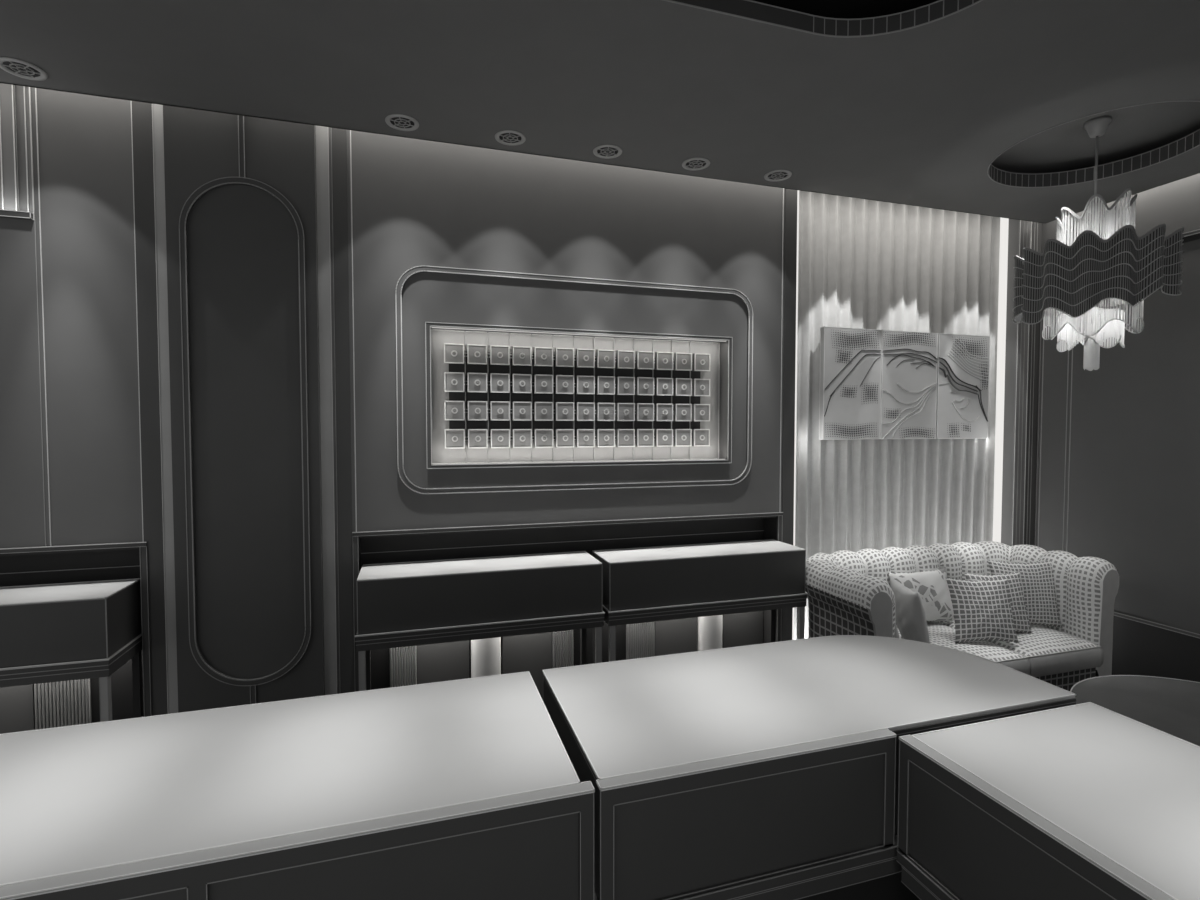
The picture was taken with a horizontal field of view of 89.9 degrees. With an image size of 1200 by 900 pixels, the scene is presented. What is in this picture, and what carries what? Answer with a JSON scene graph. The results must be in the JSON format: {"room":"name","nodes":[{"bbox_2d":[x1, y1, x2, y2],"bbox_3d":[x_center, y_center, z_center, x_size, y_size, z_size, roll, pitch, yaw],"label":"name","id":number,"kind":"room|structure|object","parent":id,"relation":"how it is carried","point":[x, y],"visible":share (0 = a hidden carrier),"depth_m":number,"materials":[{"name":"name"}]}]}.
{"room":"shop","nodes":[
{"label":"shop","id":0,"kind":"room"},
{"bbox_2d":[0,87,1017,693],"bbox_3d":[-0.168,-0.093,3.293,6.800,3.150,0.400,-1,2,-17],"label":"wall","id":1,"kind":"structure","parent":0,"point":[416,202],"depth_m":2.86,"materials":[{"name":"paint"}]},
{"bbox_2d":[0,83,33,219],"bbox_3d":[-2.781,-1.262,2.285,1.040,0.686,0.120,-1,2,-17],"label":"lit niche","id":2,"kind":"object","parent":1,"relation":"attached to","point":[16,201],"visible":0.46,"depth_m":2.44,"materials":[{"name":"paint"}]},
{"bbox_2d":[0,684,34,733],"bbox_3d":[-2.778,1.211,2.490,0.710,0.600,0.014,-1,2,-17],"label":"inset panel","id":3,"kind":"object","parent":1,"relation":"attached to","point":[17,703],"visible":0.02,"depth_m":2.57,"materials":[{"name":"paint"}]},
{"bbox_2d":[34,679,91,729],"bbox_3d":[-2.339,1.057,2.615,0.196,0.902,0.022,-1,2,-17],"label":"panel","id":4,"kind":"object","parent":1,"relation":"attached to","point":[62,703],"visible":0.25,"depth_m":2.61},
{"bbox_2d":[163,105,324,712],"bbox_3d":[-1.537,-0.034,2.628,0.570,3.083,0.075,-1,2,-17],"label":"wall panel","id":5,"kind":"object","parent":1,"relation":"attached to","point":[241,191],"visible":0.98,"depth_m":2.60,"materials":[{"name":"paint"}]},
{"bbox_2d":[0,516,777,722],"bbox_3d":[-1.184,0.945,2.901,4.608,1.104,0.168,-1,2,-17],"label":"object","id":6,"kind":"structure","parent":1,"relation":"attached to","point":[50,567],"depth_m":3.08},
{"bbox_2d":[0,512,782,716],"bbox_3d":[-1.156,0.941,2.817,4.614,1.120,0.025,-1,2,-17],"label":"trim","id":7,"kind":"structure","parent":1,"relation":"attached to","point":[143,545],"depth_m":2.81,"materials":[{"name":"paint"}]},
{"bbox_2d":[390,646,416,687],"bbox_3d":[-0.991,1.042,3.025,0.128,0.902,0.022,-1,2,-17],"label":"panel","id":8,"kind":"object","parent":1,"relation":"attached to","point":[403,665],"visible":0.34,"depth_m":3.02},
{"bbox_2d":[417,640,468,683],"bbox_3d":[-0.805,1.190,3.091,0.260,0.600,0.014,-1,2,-17],"label":"inset panel","id":9,"kind":"object","parent":1,"relation":"attached to","point":[439,662],"visible":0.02,"depth_m":3.08,"materials":[{"name":"paint"}]},
{"bbox_2d":[502,632,551,699],"bbox_3d":[-0.389,1.185,3.218,0.265,0.600,0.014,-1,2,-17],"label":"inset panel","id":10,"kind":"object","parent":1,"relation":"attached to","point":[532,653],"visible":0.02,"depth_m":3.21,"materials":[{"name":"paint"}]},
{"bbox_2d":[29,87,1037,680],"bbox_3d":[0.306,-0.066,3.222,5.390,3.104,0.016,-1,2,-17],"label":"trim","id":11,"kind":"structure","parent":1,"relation":"attached to","point":[29,87],"depth_m":2.75,"materials":[{"name":"paint"}]},
{"bbox_2d":[552,630,572,668],"bbox_3d":[-0.201,1.034,3.266,0.116,0.902,0.022,-1,2,-17],"label":"panel","id":12,"kind":"object","parent":1,"relation":"attached to","point":[562,641],"visible":0.23,"depth_m":3.26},
{"bbox_2d":[395,265,752,493],"bbox_3d":[-0.051,-0.339,3.102,1.895,1.086,0.015,-1,2,-17],"label":"trim","id":13,"kind":"structure","parent":1,"relation":"attached to","point":[423,268],"depth_m":3.04,"materials":[{"name":"paint"}]},
{"bbox_2d":[425,322,732,468],"bbox_3d":[-0.065,-0.269,3.156,1.634,0.700,0.119,-1,2,-17],"label":"display case","id":14,"kind":"object","parent":1,"relation":"attached to","point":[720,349],"visible":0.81,"depth_m":3.16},
{"bbox_2d":[444,343,463,363],"bbox_3d":[-0.721,-0.475,2.966,0.096,0.096,0.036,-1,2,-17],"label":"block","id":15,"kind":"object","parent":14,"relation":"attached to","point":[453,353],"visible":1,"depth_m":2.96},
{"bbox_2d":[444,372,463,391],"bbox_3d":[-0.721,-0.335,2.971,0.096,0.096,0.036,-1,2,-17],"label":"block","id":16,"kind":"object","parent":14,"relation":"attached to","point":[453,381],"visible":1,"depth_m":2.96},
{"bbox_2d":[444,401,464,419],"bbox_3d":[-0.721,-0.195,2.976,0.096,0.096,0.036,-1,2,-17],"label":"block","id":17,"kind":"object","parent":14,"relation":"attached to","point":[453,410],"visible":1,"depth_m":2.97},
{"bbox_2d":[445,429,464,448],"bbox_3d":[-0.721,-0.056,2.981,0.096,0.096,0.036,-1,2,-17],"label":"block","id":18,"kind":"object","parent":14,"relation":"in","point":[454,438],"visible":1,"depth_m":2.97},
{"bbox_2d":[467,344,486,364],"bbox_3d":[-0.614,-0.476,2.999,0.096,0.096,0.036,-1,2,-17],"label":"block","id":19,"kind":"object","parent":14,"relation":"attached to","point":[476,354],"visible":1,"depth_m":2.99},
{"bbox_2d":[467,373,486,392],"bbox_3d":[-0.614,-0.336,3.004,0.096,0.096,0.036,-1,2,-17],"label":"block","id":20,"kind":"object","parent":14,"relation":"in","point":[476,382],"visible":1,"depth_m":2.99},
{"bbox_2d":[467,401,487,419],"bbox_3d":[-0.614,-0.196,3.009,0.096,0.096,0.036,-1,2,-17],"label":"block","id":21,"kind":"object","parent":14,"relation":"in","point":[477,410],"visible":1,"depth_m":3.00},
{"bbox_2d":[468,429,487,447],"bbox_3d":[-0.614,-0.057,3.014,0.096,0.096,0.036,-1,2,-17],"label":"block","id":22,"kind":"object","parent":14,"relation":"in","point":[477,438],"visible":1,"depth_m":3.00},
{"bbox_2d":[490,373,509,392],"bbox_3d":[-0.506,-0.338,3.037,0.096,0.096,0.036,-1,2,-17],"label":"block","id":23,"kind":"object","parent":14,"relation":"in","point":[499,382],"visible":1,"depth_m":3.02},
{"bbox_2d":[490,345,509,364],"bbox_3d":[-0.506,-0.478,3.032,0.096,0.096,0.036,-1,2,-17],"label":"block","id":24,"kind":"object","parent":14,"relation":"attached to","point":[499,354],"visible":1,"depth_m":3.02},
{"bbox_2d":[490,401,509,420],"bbox_3d":[-0.506,-0.197,3.042,0.096,0.096,0.036,-1,2,-17],"label":"block","id":25,"kind":"object","parent":14,"relation":"in","point":[499,410],"visible":1,"depth_m":3.03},
{"bbox_2d":[490,429,509,447],"bbox_3d":[-0.506,-0.058,3.047,0.096,0.096,0.036,-1,2,-17],"label":"block","id":26,"kind":"object","parent":14,"relation":"in","point":[499,438],"visible":1,"depth_m":3.04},
{"bbox_2d":[512,346,531,365],"bbox_3d":[-0.399,-0.479,3.064,0.096,0.096,0.036,-1,2,-17],"label":"block","id":27,"kind":"object","parent":14,"relation":"attached to","point":[521,355],"visible":1,"depth_m":3.05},
{"bbox_2d":[512,374,531,392],"bbox_3d":[-0.399,-0.339,3.069,0.096,0.096,0.036,-1,2,-17],"label":"block","id":28,"kind":"object","parent":14,"relation":"in","point":[521,383],"visible":1,"depth_m":3.06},
{"bbox_2d":[512,429,531,447],"bbox_3d":[-0.399,-0.059,3.079,0.096,0.096,0.036,-1,2,-17],"label":"block","id":29,"kind":"object","parent":14,"relation":"in","point":[521,438],"visible":1,"depth_m":3.07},
{"bbox_2d":[512,402,531,420],"bbox_3d":[-0.399,-0.199,3.074,0.096,0.096,0.036,-1,2,-17],"label":"block","id":30,"kind":"object","parent":14,"relation":"in","point":[521,411],"visible":1,"depth_m":3.06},
{"bbox_2d":[534,347,552,366],"bbox_3d":[-0.291,-0.480,3.097,0.096,0.096,0.036,-1,2,-17],"label":"block","id":31,"kind":"object","parent":14,"relation":"attached to","point":[543,356],"visible":1,"depth_m":3.09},
{"bbox_2d":[534,374,552,393],"bbox_3d":[-0.291,-0.340,3.102,0.096,0.096,0.036,-1,2,-17],"label":"block","id":32,"kind":"object","parent":14,"relation":"in","point":[543,384],"visible":1,"depth_m":3.09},
{"bbox_2d":[534,402,552,420],"bbox_3d":[-0.291,-0.200,3.107,0.096,0.096,0.036,-1,2,-17],"label":"block","id":33,"kind":"object","parent":14,"relation":"in","point":[543,411],"visible":1,"depth_m":3.10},
{"bbox_2d":[534,429,552,447],"bbox_3d":[-0.291,-0.060,3.112,0.096,0.096,0.036,-1,2,-17],"label":"block","id":34,"kind":"object","parent":14,"relation":"in","point":[543,438],"visible":1,"depth_m":3.10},
{"bbox_2d":[555,348,573,366],"bbox_3d":[-0.184,-0.481,3.130,0.096,0.096,0.036,-1,2,-17],"label":"block","id":35,"kind":"object","parent":14,"relation":"attached to","point":[564,357],"visible":1,"depth_m":3.12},
{"bbox_2d":[555,375,573,393],"bbox_3d":[-0.184,-0.341,3.135,0.096,0.096,0.036,-1,2,-17],"label":"block","id":36,"kind":"object","parent":14,"relation":"in","point":[564,384],"visible":1,"depth_m":3.12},
{"bbox_2d":[555,402,573,420],"bbox_3d":[-0.184,-0.201,3.140,0.096,0.096,0.036,-1,2,-17],"label":"block","id":37,"kind":"object","parent":14,"relation":"in","point":[564,411],"visible":1,"depth_m":3.13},
{"bbox_2d":[555,429,573,447],"bbox_3d":[-0.184,-0.061,3.145,0.096,0.096,0.036,-1,2,-17],"label":"block","id":38,"kind":"object","parent":14,"relation":"in","point":[564,438],"visible":1,"depth_m":3.13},
{"bbox_2d":[576,349,594,367],"bbox_3d":[-0.077,-0.482,3.163,0.096,0.096,0.036,-1,2,-17],"label":"block","id":39,"kind":"object","parent":14,"relation":"attached to","point":[585,358],"visible":1,"depth_m":3.15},
{"bbox_2d":[576,402,594,420],"bbox_3d":[-0.077,-0.202,3.172,0.096,0.096,0.036,-1,2,-17],"label":"block","id":40,"kind":"object","parent":14,"relation":"in","point":[585,411],"visible":1,"depth_m":3.16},
{"bbox_2d":[576,375,594,393],"bbox_3d":[-0.077,-0.342,3.167,0.096,0.096,0.036,-1,2,-17],"label":"block","id":41,"kind":"object","parent":14,"relation":"in","point":[584,384],"visible":1,"depth_m":3.16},
{"bbox_2d":[576,429,594,446],"bbox_3d":[-0.077,-0.063,3.178,0.096,0.096,0.036,-1,2,-17],"label":"block","id":42,"kind":"object","parent":14,"relation":"in","point":[584,437],"visible":1,"depth_m":3.17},
{"bbox_2d":[596,376,614,394],"bbox_3d":[0.030,-0.343,3.200,0.096,0.096,0.036,-1,2,-17],"label":"block","id":43,"kind":"object","parent":14,"relation":"in","point":[605,385],"visible":1,"depth_m":3.19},
{"bbox_2d":[596,349,614,368],"bbox_3d":[0.030,-0.483,3.195,0.096,0.096,0.036,-1,2,-17],"label":"block","id":44,"kind":"object","parent":14,"relation":"attached to","point":[604,358],"visible":1,"depth_m":3.18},
{"bbox_2d":[596,403,614,420],"bbox_3d":[0.030,-0.203,3.205,0.096,0.096,0.036,-1,2,-17],"label":"block","id":45,"kind":"object","parent":14,"relation":"in","point":[604,411],"visible":1,"depth_m":3.19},
{"bbox_2d":[596,429,614,446],"bbox_3d":[0.030,-0.064,3.210,0.096,0.096,0.036,-1,2,-17],"label":"block","id":46,"kind":"object","parent":14,"relation":"in","point":[604,437],"visible":1,"depth_m":3.20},
{"bbox_2d":[616,350,634,368],"bbox_3d":[0.138,-0.485,3.228,0.096,0.096,0.036,-1,2,-17],"label":"block","id":47,"kind":"object","parent":14,"relation":"attached to","point":[625,359],"visible":1,"depth_m":3.22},
{"bbox_2d":[616,377,634,394],"bbox_3d":[0.138,-0.344,3.233,0.096,0.096,0.036,-1,2,-17],"label":"block","id":48,"kind":"object","parent":14,"relation":"in","point":[624,385],"visible":1,"depth_m":3.22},
{"bbox_2d":[616,403,634,420],"bbox_3d":[0.138,-0.204,3.238,0.096,0.096,0.036,-1,2,-17],"label":"block","id":49,"kind":"object","parent":14,"relation":"in","point":[624,411],"visible":1,"depth_m":3.23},
{"bbox_2d":[616,429,634,446],"bbox_3d":[0.138,-0.065,3.243,0.096,0.096,0.036,-1,2,-17],"label":"block","id":50,"kind":"object","parent":14,"relation":"in","point":[624,437],"visible":1,"depth_m":3.23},
{"bbox_2d":[636,351,653,369],"bbox_3d":[0.245,-0.486,3.260,0.096,0.096,0.036,-1,2,-17],"label":"block","id":51,"kind":"object","parent":14,"relation":"attached to","point":[644,359],"visible":1,"depth_m":3.25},
{"bbox_2d":[636,403,653,420],"bbox_3d":[0.245,-0.206,3.271,0.096,0.096,0.036,-1,2,-17],"label":"block","id":52,"kind":"object","parent":14,"relation":"in","point":[644,411],"visible":1,"depth_m":3.26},
{"bbox_2d":[636,429,653,446],"bbox_3d":[0.245,-0.066,3.276,0.096,0.096,0.036,-1,2,-17],"label":"block","id":53,"kind":"object","parent":14,"relation":"in","point":[644,437],"visible":1,"depth_m":3.27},
{"bbox_2d":[636,377,653,394],"bbox_3d":[0.245,-0.346,3.266,0.096,0.096,0.036,-1,2,-17],"label":"block","id":54,"kind":"object","parent":14,"relation":"in","point":[644,385],"visible":1,"depth_m":3.25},
{"bbox_2d":[655,352,672,369],"bbox_3d":[0.353,-0.487,3.293,0.096,0.096,0.036,-1,2,-17],"label":"block","id":55,"kind":"object","parent":14,"relation":"attached to","point":[663,360],"visible":1,"depth_m":3.28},
{"bbox_2d":[655,378,672,395],"bbox_3d":[0.353,-0.347,3.298,0.096,0.096,0.036,-1,2,-17],"label":"block","id":56,"kind":"object","parent":14,"relation":"in","point":[663,386],"visible":1,"depth_m":3.29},
{"bbox_2d":[655,429,672,446],"bbox_3d":[0.353,-0.067,3.308,0.096,0.096,0.036,-1,2,-17],"label":"block","id":57,"kind":"object","parent":14,"relation":"in","point":[663,437],"visible":1,"depth_m":3.30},
{"bbox_2d":[655,403,672,420],"bbox_3d":[0.353,-0.207,3.303,0.096,0.096,0.036,-1,2,-17],"label":"block","id":58,"kind":"object","parent":14,"relation":"in","point":[663,412],"visible":1,"depth_m":3.29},
{"bbox_2d":[674,352,691,370],"bbox_3d":[0.460,-0.488,3.326,0.096,0.096,0.036,-1,2,-17],"label":"block","id":59,"kind":"object","parent":14,"relation":"attached to","point":[682,361],"visible":1,"depth_m":3.32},
{"bbox_2d":[674,378,691,395],"bbox_3d":[0.460,-0.348,3.331,0.096,0.096,0.036,-1,2,-17],"label":"block","id":60,"kind":"object","parent":14,"relation":"in","point":[682,386],"visible":1,"depth_m":3.32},
{"bbox_2d":[674,404,691,420],"bbox_3d":[0.460,-0.208,3.336,0.096,0.096,0.036,-1,2,-17],"label":"block","id":61,"kind":"object","parent":14,"relation":"in","point":[682,412],"visible":1,"depth_m":3.33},
{"bbox_2d":[674,429,691,445],"bbox_3d":[0.460,-0.068,3.341,0.096,0.096,0.036,-1,2,-17],"label":"block","id":62,"kind":"object","parent":14,"relation":"in","point":[682,437],"visible":1,"depth_m":3.33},
{"bbox_2d":[692,353,709,371],"bbox_3d":[0.567,-0.489,3.359,0.096,0.096,0.036,-1,2,-17],"label":"block","id":63,"kind":"object","parent":14,"relation":"attached to","point":[700,362],"visible":1,"depth_m":3.35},
{"bbox_2d":[692,379,709,395],"bbox_3d":[0.567,-0.349,3.364,0.096,0.096,0.036,-1,2,-17],"label":"block","id":64,"kind":"object","parent":14,"relation":"attached to","point":[700,387],"visible":1,"depth_m":3.35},
{"bbox_2d":[692,404,709,420],"bbox_3d":[0.567,-0.209,3.369,0.096,0.096,0.036,-1,2,-17],"label":"block","id":65,"kind":"object","parent":14,"relation":"attached to","point":[700,412],"visible":1,"depth_m":3.36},
{"bbox_2d":[692,429,709,445],"bbox_3d":[0.567,-0.070,3.374,0.096,0.096,0.036,-1,2,-17],"label":"block","id":66,"kind":"object","parent":14,"relation":"in","point":[700,437],"visible":1,"depth_m":3.36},
{"bbox_2d":[132,101,1041,715],"bbox_3d":[0.489,-0.068,3.282,5.082,3.100,0.006,-1,2,-17],"label":"trim","id":67,"kind":"structure","parent":1,"relation":"attached to","point":[142,135],"depth_m":2.74,"materials":[{"name":"paint"}]},
{"bbox_2d":[152,104,1030,713],"bbox_3d":[0.478,-0.068,3.274,4.907,3.102,0.014,-1,2,-17],"label":"trim","id":68,"kind":"structure","parent":1,"relation":"attached to","point":[322,141],"depth_m":2.71,"materials":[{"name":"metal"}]},
{"bbox_2d":[626,622,653,659],"bbox_3d":[0.229,1.029,3.397,0.166,0.902,0.022,-1,2,-17],"label":"panel","id":69,"kind":"object","parent":1,"relation":"attached to","point":[639,636],"visible":0.29,"depth_m":3.39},
{"bbox_2d":[654,617,696,655],"bbox_3d":[0.437,1.176,3.470,0.263,0.600,0.014,-1,2,-17],"label":"inset panel","id":70,"kind":"object","parent":1,"relation":"attached to","point":[677,636],"visible":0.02,"depth_m":3.46,"materials":[{"name":"paint"}]},
{"bbox_2d":[722,611,762,647],"bbox_3d":[0.854,1.172,3.597,0.265,0.600,0.014,-1,2,-17],"label":"inset panel","id":71,"kind":"object","parent":1,"relation":"attached to","point":[739,629],"visible":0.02,"depth_m":3.58,"materials":[{"name":"paint"}]},
{"bbox_2d":[792,190,798,639],"bbox_3d":[1.132,-0.086,3.506,0.026,3.080,0.010,-1,2,-17],"label":"strip light","id":72,"kind":"object","parent":1,"relation":"attached to","point":[797,190],"visible":0.14,"depth_m":3.49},
{"bbox_2d":[819,326,881,439],"bbox_3d":[1.511,-0.396,3.617,0.412,0.665,0.041,-1,2,-17],"label":"canvas","id":73,"kind":"object","parent":1,"relation":"attached to","point":[850,358],"visible":1,"depth_m":3.60},
{"bbox_2d":[794,190,999,639],"bbox_3d":[1.896,-0.107,3.822,1.668,3.100,0.041,-1,2,-17],"label":"wall panel","id":74,"kind":"object","parent":1,"relation":"hanging from","point":[863,263],"visible":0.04,"depth_m":3.79,"materials":[{"name":"fabric"}]},
{"bbox_2d":[880,330,937,438],"bbox_3d":[1.915,-0.400,3.740,0.424,0.665,0.042,-1,2,-17],"label":"canvas","id":75,"kind":"object","parent":1,"relation":"attached to","point":[909,359],"visible":1,"depth_m":3.72},
{"bbox_2d":[936,333,989,438],"bbox_3d":[2.327,-0.405,3.862,0.418,0.665,0.048,-1,2,-17],"label":"canvas","id":76,"kind":"object","parent":1,"relation":"attached to","point":[963,361],"visible":1,"depth_m":3.85},
{"bbox_2d":[993,217,1008,542],"bbox_3d":[2.675,-0.104,4.023,0.063,3.080,0.008,-1,2,-17],"label":"strip light","id":77,"kind":"object","parent":1,"relation":"attached to","point":[1004,222],"visible":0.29,"depth_m":4.00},
{"bbox_2d":[0,0,1199,222],"bbox_3d":[0.418,-1.377,0.758,6.470,0.075,4.500,-1,2,-17],"label":"ceiling","id":78,"kind":"structure","parent":0,"point":[917,106],"depth_m":2.25,"materials":[{"name":"paint"}]},
{"bbox_2d":[0,57,47,80],"bbox_3d":[-2.110,-1.391,2.194,0.140,0.009,0.140,-1,2,-17],"label":"recessed light","id":79,"kind":"object","parent":78,"relation":"in","point":[17,67],"visible":1,"depth_m":2.19,"materials":[{"name":"metal"}]},
{"bbox_2d":[2,61,41,77],"bbox_3d":[-2.110,-1.390,2.194,0.095,0.004,0.107,0,2,-4],"label":"grille","id":80,"kind":"object","parent":79,"relation":"attached to","point":[22,69],"depth_m":2.19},
{"bbox_2d":[385,114,418,130],"bbox_3d":[-0.849,-1.405,2.578,0.140,0.009,0.140,-1,2,-17],"label":"recessed light","id":81,"kind":"object","parent":78,"relation":"in","point":[401,122],"visible":1,"depth_m":2.58,"materials":[{"name":"metal"}]},
{"bbox_2d":[390,117,414,128],"bbox_3d":[-0.849,-1.403,2.578,0.095,0.004,0.107,0,2,-4],"label":"grille","id":82,"kind":"object","parent":81,"relation":"attached to","point":[395,122],"depth_m":2.58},
{"bbox_2d":[495,130,525,145],"bbox_3d":[-0.405,-1.410,2.713,0.140,0.009,0.140,-1,2,-17],"label":"recessed light","id":83,"kind":"object","parent":78,"relation":"in","point":[503,137],"visible":1,"depth_m":2.71,"materials":[{"name":"metal"}]},
{"bbox_2d":[500,133,520,143],"bbox_3d":[-0.405,-1.408,2.713,0.095,0.004,0.107,0,2,-4],"label":"grille","id":84,"kind":"object","parent":83,"relation":"attached to","point":[505,138],"depth_m":2.72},
{"bbox_2d":[593,144,621,158],"bbox_3d":[0.036,-1.415,2.847,0.140,0.009,0.140,-1,2,-17],"label":"recessed light","id":85,"kind":"object","parent":78,"relation":"in","point":[607,151],"visible":1,"depth_m":2.85,"materials":[{"name":"metal"}]},
{"bbox_2d":[682,158,709,170],"bbox_3d":[0.476,-1.419,2.981,0.140,0.009,0.140,-1,2,-17],"label":"recessed light","id":86,"kind":"object","parent":78,"relation":"in","point":[693,164],"visible":1,"depth_m":2.98,"materials":[{"name":"metal"}]},
{"bbox_2d":[764,170,791,181],"bbox_3d":[0.923,-1.424,3.118,0.140,0.009,0.140,-1,2,-17],"label":"recessed light","id":87,"kind":"object","parent":78,"relation":"in","point":[776,175],"visible":1,"depth_m":3.12,"materials":[{"name":"metal"}]},
{"bbox_2d":[752,0,937,18],"bbox_3d":[-0.208,-1.451,1.276,3.375,0.172,1.200,-1,2,-17],"label":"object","id":88,"kind":"structure","parent":78,"relation":"attached to","point":[844,9],"depth_m":2.09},
{"bbox_2d":[992,102,1199,173],"bbox_3d":[2.349,-1.497,2.838,1.240,0.152,1.240,-1,2,-17],"label":"ceiling recess","id":89,"kind":"object","parent":78,"relation":"attached to","point":[1136,130],"depth_m":3.03,"materials":[{"name":"paint"}]},
{"bbox_2d":[1012,116,1183,370],"bbox_3d":[2.349,-0.967,2.857,0.630,1.173,0.622,-1,2,-17],"label":"chandelier","id":90,"kind":"object","parent":89,"relation":"hanging from","point":[1075,279],"visible":1,"depth_m":2.73,"materials":[{"name":"metal"}]},
{"bbox_2d":[1034,173,1199,633],"bbox_3d":[3.645,-0.049,2.051,0.230,3.150,5.000,-1,2,-17],"label":"wall","id":91,"kind":"structure","parent":0,"point":[1134,479],"depth_m":3.44,"materials":[{"name":"paint"}]},
{"bbox_2d":[1035,229,1199,681],"bbox_3d":[3.586,0.159,1.831,0.015,2.550,4.604,-1,2,-17],"label":"trim","id":92,"kind":"structure","parent":91,"relation":"attached to","point":[1142,647],"depth_m":3.42,"materials":[{"name":"paint"}]},
{"bbox_3d":[0.503,1.590,1.152,6.800,0.060,5.000,-1,2,-17],"label":"floor","id":93,"kind":"structure","parent":0,"visible":0},
{"bbox_2d":[0,578,142,721],"bbox_3d":[-2.517,1.043,2.292,1.221,0.952,0.320,-1,2,-17],"label":"display counter","id":94,"kind":"object","parent":93,"relation":"on","point":[57,632],"depth_m":2.29,"materials":[{"name":"wood"}]},
{"bbox_2d":[0,578,139,604],"bbox_3d":[-2.518,0.571,2.280,1.200,0.007,0.306,-1,2,-17],"label":"countertop","id":95,"kind":"structure","parent":94,"relation":"on","point":[9,595],"depth_m":2.40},
{"bbox_2d":[0,671,594,899],"bbox_3d":[-0.687,1.083,1.179,1.253,0.952,0.561,-1,2,-17],"label":"counter","id":96,"kind":"object","parent":93,"relation":"on","point":[469,788],"depth_m":1.06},
{"bbox_2d":[355,551,604,690],"bbox_3d":[-0.558,1.022,2.888,1.120,0.952,0.320,-1,2,-17],"label":"display counter","id":97,"kind":"object","parent":93,"relation":"on","point":[400,604],"depth_m":2.75,"materials":[{"name":"wood"}]},
{"bbox_2d":[357,551,601,580],"bbox_3d":[-0.560,0.549,2.877,1.099,0.007,0.306,-1,2,-17],"label":"countertop","id":98,"kind":"structure","parent":97,"relation":"on","point":[577,558],"depth_m":2.85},
{"bbox_2d":[471,637,500,677],"bbox_3d":[-0.592,1.038,3.130,0.184,0.900,0.055,-1,2,-17],"label":"column","id":99,"kind":"structure","parent":93,"relation":"on","point":[485,653],"depth_m":3.11,"materials":[{"name":"metal"}]},
{"bbox_2d":[592,539,807,663],"bbox_3d":[0.533,1.010,3.220,1.124,0.952,0.320,-1,2,-17],"label":"counter","id":100,"kind":"object","parent":93,"relation":"on","point":[659,583],"depth_m":3.08,"materials":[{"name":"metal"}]},
{"bbox_2d":[592,539,805,562],"bbox_3d":[0.531,0.537,3.209,1.103,0.007,0.306,-1,2,-17],"label":"countertop","id":101,"kind":"structure","parent":100,"relation":"on","point":[756,546],"depth_m":3.20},
{"bbox_2d":[697,615,722,650],"bbox_3d":[0.651,1.025,3.508,0.184,0.900,0.055,-1,2,-17],"label":"column","id":102,"kind":"structure","parent":93,"relation":"on","point":[709,628],"depth_m":3.48,"materials":[{"name":"metal"}]},
{"bbox_2d":[542,635,1076,899],"bbox_3d":[0.508,1.070,1.543,1.234,0.952,0.561,-1,2,-17],"label":"counter","id":103,"kind":"object","parent":93,"relation":"on","point":[765,771],"depth_m":1.27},
{"bbox_2d":[542,635,1075,778],"bbox_3d":[0.504,0.598,1.541,1.218,0.010,0.527,-1,2,-17],"label":"countertop","id":104,"kind":"structure","parent":103,"relation":"on","point":[630,716],"depth_m":1.46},
{"bbox_2d":[805,541,1118,690],"bbox_3d":[1.936,1.035,3.362,1.670,0.890,0.762,-1,2,-17],"label":"sofa","id":105,"kind":"object","parent":93,"relation":"on","point":[849,592],"visible":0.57,"depth_m":3.24,"materials":[{"name":"fabric"}]},
{"bbox_2d":[890,576,929,642],"bbox_3d":[1.588,0.852,3.081,0.122,0.333,0.340,0,2,5],"label":"throw cushion","id":106,"kind":"object","parent":105,"relation":"on","point":[910,617],"visible":0.84,"depth_m":2.98,"materials":[{"name":"fabric"}]},
{"bbox_2d":[888,567,953,627],"bbox_3d":[1.872,0.853,3.490,0.443,0.301,0.143,-1,2,-21],"label":"throw cushion","id":107,"kind":"object","parent":105,"relation":"on","point":[932,587],"visible":0.62,"depth_m":3.46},
{"bbox_2d":[897,623,1030,675],"bbox_3d":[1.718,1.081,3.201,0.792,0.150,0.579,-1,2,-17],"label":"seat cushion","id":108,"kind":"object","parent":105,"relation":"on","point":[942,634],"depth_m":3.10,"materials":[{"name":"fabric"}]},
{"bbox_2d":[945,577,1019,643],"bbox_3d":[2.024,0.848,3.182,0.344,0.325,0.138,0,2,1],"label":"throw cushion","id":109,"kind":"object","parent":105,"relation":"on","point":[982,608],"visible":1,"depth_m":3.14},
{"bbox_2d":[964,571,1031,632],"bbox_3d":[2.197,0.845,3.315,0.340,0.325,0.137,0,2,-7],"label":"throw cushion","id":110,"kind":"object","parent":105,"relation":"on","point":[1018,607],"visible":0.37,"depth_m":3.29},
{"bbox_2d":[939,620,1103,676],"bbox_3d":[2.341,1.074,3.391,0.520,0.150,0.579,-1,2,-17],"label":"seat cushion","id":111,"kind":"object","parent":105,"relation":"on","point":[1048,650],"depth_m":3.16,"materials":[{"name":"fabric"}]},
{"bbox_2d":[987,559,1061,627],"bbox_3d":[2.422,0.818,3.428,0.384,0.372,0.130,0,2,4],"label":"throw cushion","id":112,"kind":"object","parent":105,"relation":"on","point":[1037,578],"visible":0.64,"depth_m":3.39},
{"bbox_2d":[896,702,1199,899],"bbox_3d":[1.092,1.099,0.715,0.563,0.952,1.358,-1,2,-17],"label":"counter","id":113,"kind":"object","parent":93,"relation":"on","point":[1088,800],"depth_m":1.10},
{"bbox_2d":[1070,675,1199,745],"bbox_3d":[2.228,1.240,2.099,0.936,0.531,0.936,-1,2,-17],"label":"round table","id":114,"kind":"object","parent":93,"relation":"on","point":[1171,706],"visible":0.28,"depth_m":2.33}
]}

